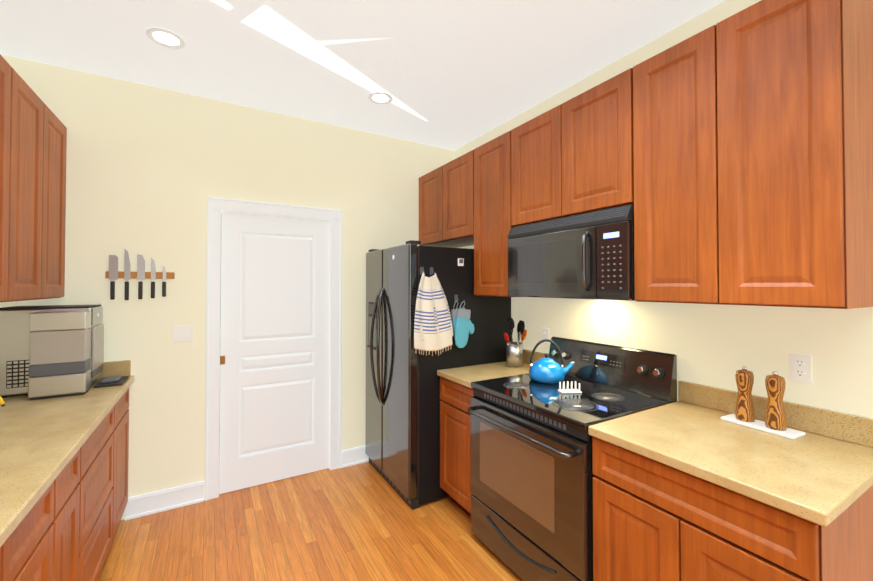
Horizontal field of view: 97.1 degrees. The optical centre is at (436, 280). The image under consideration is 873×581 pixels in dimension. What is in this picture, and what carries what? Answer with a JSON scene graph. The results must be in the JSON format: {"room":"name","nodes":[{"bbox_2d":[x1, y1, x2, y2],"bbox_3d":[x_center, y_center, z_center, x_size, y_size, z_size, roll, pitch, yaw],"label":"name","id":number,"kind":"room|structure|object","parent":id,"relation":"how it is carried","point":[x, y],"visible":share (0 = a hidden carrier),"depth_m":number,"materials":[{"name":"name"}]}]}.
{"room":"kitchen","nodes":[
{"label":"kitchen","id":0,"kind":"room"},
{"bbox_2d":[0,54,453,519],"bbox_3d":[-1.221,0.124,3.013,3.165,2.820,0.120,0,-1,-30],"label":"wall","id":1,"kind":"structure","parent":0,"point":[150,170],"depth_m":2.63,"materials":[{"name":"beige paint"}]},
{"bbox_2d":[99,360,131,379],"bbox_3d":[-2.248,0.559,2.317,0.646,0.099,0.020,0,-1,-30],"label":"backsplash","id":2,"kind":"structure","parent":1,"relation":"attached to","point":[113,368],"depth_m":2.44,"materials":[{"name":"beige stone"}]},
{"bbox_2d":[105,249,174,299],"bbox_3d":[-1.925,-0.040,2.512,0.360,0.332,0.031,0,-1,-30],"label":"rack","id":3,"kind":"object","parent":1,"relation":"attached to","point":[113,274],"visible":0.98,"depth_m":2.49,"materials":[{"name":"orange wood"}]},
{"bbox_2d":[124,481,203,520],"bbox_3d":[-1.800,1.460,2.567,0.435,0.135,0.028,0,-1,-30],"label":"baseboard","id":4,"kind":"structure","parent":1,"relation":"attached to","point":[141,505],"depth_m":2.56,"materials":[{"name":"grey paint"}]},
{"bbox_2d":[173,325,192,342],"bbox_3d":[-1.731,0.363,2.629,0.116,0.114,0.016,0,-1,-30],"label":"switch plate","id":5,"kind":"object","parent":1,"relation":"attached to","point":[182,333],"visible":1,"depth_m":2.63,"materials":[{"name":"white plastic"}]},
{"bbox_2d":[205,197,341,500],"bbox_3d":[-1.229,0.474,2.988,0.958,2.119,0.146,0,-1,-30],"label":"door","id":6,"kind":"structure","parent":1,"relation":"attached to","point":[273,357],"depth_m":2.93,"materials":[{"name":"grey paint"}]},
{"bbox_2d":[341,445,368,467],"bbox_3d":[-0.681,1.469,3.226,0.239,0.135,0.028,0,-1,-30],"label":"baseboard","id":7,"kind":"structure","parent":1,"relation":"attached to","point":[353,456],"depth_m":3.22,"materials":[{"name":"grey paint"}]},
{"bbox_2d":[98,462,523,580],"bbox_3d":[0.316,1.546,0.381,3.405,0.100,6.180,0,-1,-30],"label":"floor","id":8,"kind":"structure","parent":0,"point":[362,522],"depth_m":2.27,"materials":[{"name":"brown wood"}]},
{"bbox_2d":[0,540,11,580],"bbox_3d":[-1.270,1.061,0.623,0.663,0.876,0.380,0,-1,-30],"label":"base cabinet","id":9,"kind":"object","parent":8,"relation":"on","point":[6,556],"depth_m":0.98,"materials":[{"name":"brown wood"}]},
{"bbox_2d":[12,476,63,580],"bbox_3d":[-1.463,1.066,0.950,0.663,0.876,0.380,0,-1,-30],"label":"base cabinet","id":10,"kind":"object","parent":8,"relation":"on","point":[63,481],"depth_m":1.20,"materials":[{"name":"brown wood"}]},
{"bbox_2d":[60,444,87,580],"bbox_3d":[-1.636,1.070,1.243,0.663,0.876,0.300,0,-1,-30],"label":"base cabinet","id":11,"kind":"object","parent":8,"relation":"on","point":[76,474],"depth_m":1.49,"materials":[{"name":"brown wood"}]},
{"bbox_2d":[84,404,119,580],"bbox_3d":[-1.872,1.076,1.644,0.663,0.876,0.630,0,-1,-30],"label":"base cabinet","id":12,"kind":"object","parent":8,"relation":"on","point":[104,446],"depth_m":1.86,"materials":[{"name":"brown wood"}]},
{"bbox_2d":[0,376,133,551],"bbox_3d":[-1.239,0.604,0.601,0.688,0.038,4.000,0,-1,-30],"label":"countertop","id":13,"kind":"structure","parent":12,"relation":"on","point":[39,439],"depth_m":1.45,"materials":[{"name":"beige stone"}]},
{"bbox_2d":[0,396,4,406],"bbox_3d":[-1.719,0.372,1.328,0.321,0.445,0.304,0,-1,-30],"label":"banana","id":14,"kind":"object","parent":13,"relation":"on","point":[2,403],"visible":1,"depth_m":1.41,"materials":[{"name":"yellow food"}]},
{"bbox_2d":[0,304,128,399],"bbox_3d":[-2.061,0.372,2.001,0.650,0.463,0.636,0,-1,-30],"label":"printer","id":15,"kind":"object","parent":13,"relation":"on","point":[50,351],"visible":1,"depth_m":2.00,"materials":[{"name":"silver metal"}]},
{"bbox_2d":[116,388,128,530],"bbox_3d":[-2.148,1.083,2.113,0.663,0.876,0.460,0,-1,-30],"label":"base cabinet","id":16,"kind":"object","parent":8,"relation":"on","point":[122,460],"depth_m":2.32,"materials":[{"name":"brown wood"}]},
{"bbox_2d":[365,240,510,509],"bbox_3d":[-0.035,0.635,3.111,0.964,1.800,0.872,0,-1,-30],"label":"refrigerator","id":17,"kind":"object","parent":8,"relation":"on","point":[402,436],"visible":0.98,"depth_m":2.74,"materials":[{"name":"black metal"}]},
{"bbox_2d":[414,272,453,355],"bbox_3d":[-0.020,0.226,2.616,0.316,0.564,0.048,0,-1,-30],"label":"hanging towel","id":18,"kind":"object","parent":17,"relation":"hanging from","point":[433,328],"visible":1,"depth_m":2.59,"materials":[{"name":"white fabric"}]},
{"bbox_2d":[451,300,473,347],"bbox_3d":[0.189,0.306,2.738,0.174,0.338,0.052,0,-1,-30],"label":"oven mitts","id":19,"kind":"object","parent":17,"relation":"hanging from","point":[463,326],"visible":1,"depth_m":2.71,"materials":[{"name":"teal fabric"}]},
{"bbox_2d":[437,349,548,516],"bbox_3d":[0.410,1.021,2.647,0.707,1.014,0.408,0,-1,-30],"label":"base cabinet","id":20,"kind":"object","parent":8,"relation":"on","point":[456,391],"visible":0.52,"depth_m":2.51,"materials":[{"name":"brown wood"}]},
{"bbox_2d":[504,318,526,367],"bbox_3d":[0.570,0.442,2.783,0.216,0.346,0.143,0,-1,-30],"label":"utensil crock","id":21,"kind":"object","parent":20,"relation":"on","point":[514,354],"visible":1,"depth_m":2.74,"materials":[{"name":"silver metal"}]},
{"bbox_2d":[468,337,676,580],"bbox_3d":[0.679,0.947,2.095,0.770,1.146,0.814,0,-1,-30],"label":"range","id":22,"kind":"object","parent":8,"relation":"on","point":[532,475],"visible":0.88,"depth_m":1.93,"materials":[{"name":"black metal"}]},
{"bbox_2d":[529,339,574,383],"bbox_3d":[0.678,0.478,2.338,0.240,0.247,0.213,0,-1,-30],"label":"tea kettle","id":23,"kind":"object","parent":22,"relation":"on","point":[546,369],"visible":1,"depth_m":2.28,"materials":[{"name":"blue ceramic"}]},
{"bbox_2d":[558,381,581,393],"bbox_3d":[0.715,0.572,2.069,0.110,0.050,0.060,0,-1,-5],"label":"rack","id":24,"kind":"object","parent":22,"relation":"on","point":[567,390],"visible":1,"depth_m":2.07,"materials":[{"name":"white plastic"}]},
{"bbox_2d":[588,380,872,580],"bbox_3d":[1.110,1.004,1.457,0.707,1.014,0.715,0,-1,-30],"label":"base cabinet","id":25,"kind":"object","parent":8,"relation":"on","point":[690,485],"visible":0.92,"depth_m":1.30,"materials":[{"name":"brown wood"}]},
{"bbox_2d":[720,366,805,438],"bbox_3d":[1.325,0.479,1.576,0.100,0.237,0.250,0,-1,-26],"label":"pepper mills","id":26,"kind":"object","parent":25,"relation":"on","point":[775,423],"visible":1,"depth_m":1.54,"materials":[{"name":"brown wood"}]},
{"bbox_2d":[0,0,724,150],"bbox_3d":[0.316,-1.374,0.423,3.405,0.100,6.180,0,-1,-30],"label":"ceiling","id":27,"kind":"structure","parent":0,"point":[453,75],"depth_m":2.17,"materials":[{"name":"grey paint"}]},
{"bbox_2d":[146,27,185,48],"bbox_3d":[-1.448,-1.297,2.064,0.176,0.008,0.176,0,-1,-30],"label":"recessed light","id":28,"kind":"object","parent":27,"relation":"in","point":[166,38],"visible":1,"depth_m":2.06,"materials":[{"name":"grey paint"}]},
{"bbox_2d":[368,92,392,103],"bbox_3d":[-0.395,-1.287,2.719,0.176,0.008,0.176,0,-1,-30],"label":"recessed light","id":29,"kind":"object","parent":27,"relation":"in","point":[380,97],"visible":1,"depth_m":2.71,"materials":[{"name":"grey paint"}]},
{"bbox_2d":[454,0,872,418],"bbox_3d":[1.732,0.098,1.235,0.120,2.820,6.180,0,-1,-30],"label":"wall","id":30,"kind":"structure","parent":0,"point":[715,345],"depth_m":1.82,"materials":[{"name":"beige paint"}]},
{"bbox_2d":[419,151,470,247],"bbox_3d":[0.221,-0.643,3.299,0.397,0.638,0.864,0,-1,-30],"label":"upper cabinet","id":31,"kind":"object","parent":30,"relation":"attached to","point":[445,191],"depth_m":3.16,"materials":[{"name":"brown wood"}]},
{"bbox_2d":[471,131,512,296],"bbox_3d":[0.544,-0.430,2.747,0.397,1.080,0.406,0,-1,-30],"label":"upper cabinet","id":32,"kind":"object","parent":30,"relation":"attached to","point":[490,161],"depth_m":2.64,"materials":[{"name":"brown wood"}]},
{"bbox_2d":[541,328,548,344],"bbox_3d":[0.769,0.393,2.735,0.032,0.114,0.070,0,-1,-30],"label":"electrical outlet","id":33,"kind":"object","parent":30,"relation":"attached to","point":[544,333],"visible":0.94,"depth_m":2.73,"materials":[{"name":"white plastic"}]},
{"bbox_2d":[511,68,634,227],"bbox_3d":[0.856,-0.663,2.220,0.397,0.630,0.825,0,-1,-30],"label":"upper cabinet","id":34,"kind":"object","parent":30,"relation":"attached to","point":[576,157],"depth_m":2.03,"materials":[{"name":"brown wood"}]},
{"bbox_2d":[508,204,635,300],"bbox_3d":[0.824,-0.122,2.193,0.470,0.445,0.820,0,-1,-30],"label":"microwave","id":35,"kind":"object","parent":34,"relation":"attached to","point":[590,255],"visible":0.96,"depth_m":1.99,"materials":[{"name":"black metal"}]},
{"bbox_2d":[631,0,872,308],"bbox_3d":[1.238,-0.447,1.568,0.397,1.080,0.678,0,-1,-30],"label":"upper cabinet","id":36,"kind":"object","parent":30,"relation":"attached to","point":[730,158],"depth_m":1.35,"materials":[{"name":"brown wood"}]},
{"bbox_2d":[789,353,811,383],"bbox_3d":[1.465,0.352,1.553,0.032,0.114,0.070,0,-1,-30],"label":"electrical outlet","id":37,"kind":"object","parent":30,"relation":"attached to","point":[800,367],"visible":1,"depth_m":1.55,"materials":[{"name":"white plastic"}]},
{"bbox_3d":[-1.099,0.074,-0.431,0.120,2.820,6.180,0,-1,-30],"label":"wall","id":38,"kind":"structure","parent":0,"visible":0},
{"bbox_2d":[0,55,19,301],"bbox_3d":[-1.822,-0.432,1.271,0.348,1.040,0.761,0,-1,-30],"label":"upper cabinet","id":39,"kind":"object","parent":38,"relation":"attached to","point":[9,78],"depth_m":1.67,"materials":[{"name":"brown wood"}]},
{"bbox_2d":[16,77,66,300],"bbox_3d":[-2.207,-0.422,1.926,0.348,1.040,0.759,0,-1,-30],"label":"upper cabinet","id":40,"kind":"object","parent":38,"relation":"attached to","point":[33,136],"depth_m":1.97,"materials":[{"name":"brown wood"}]}
]}

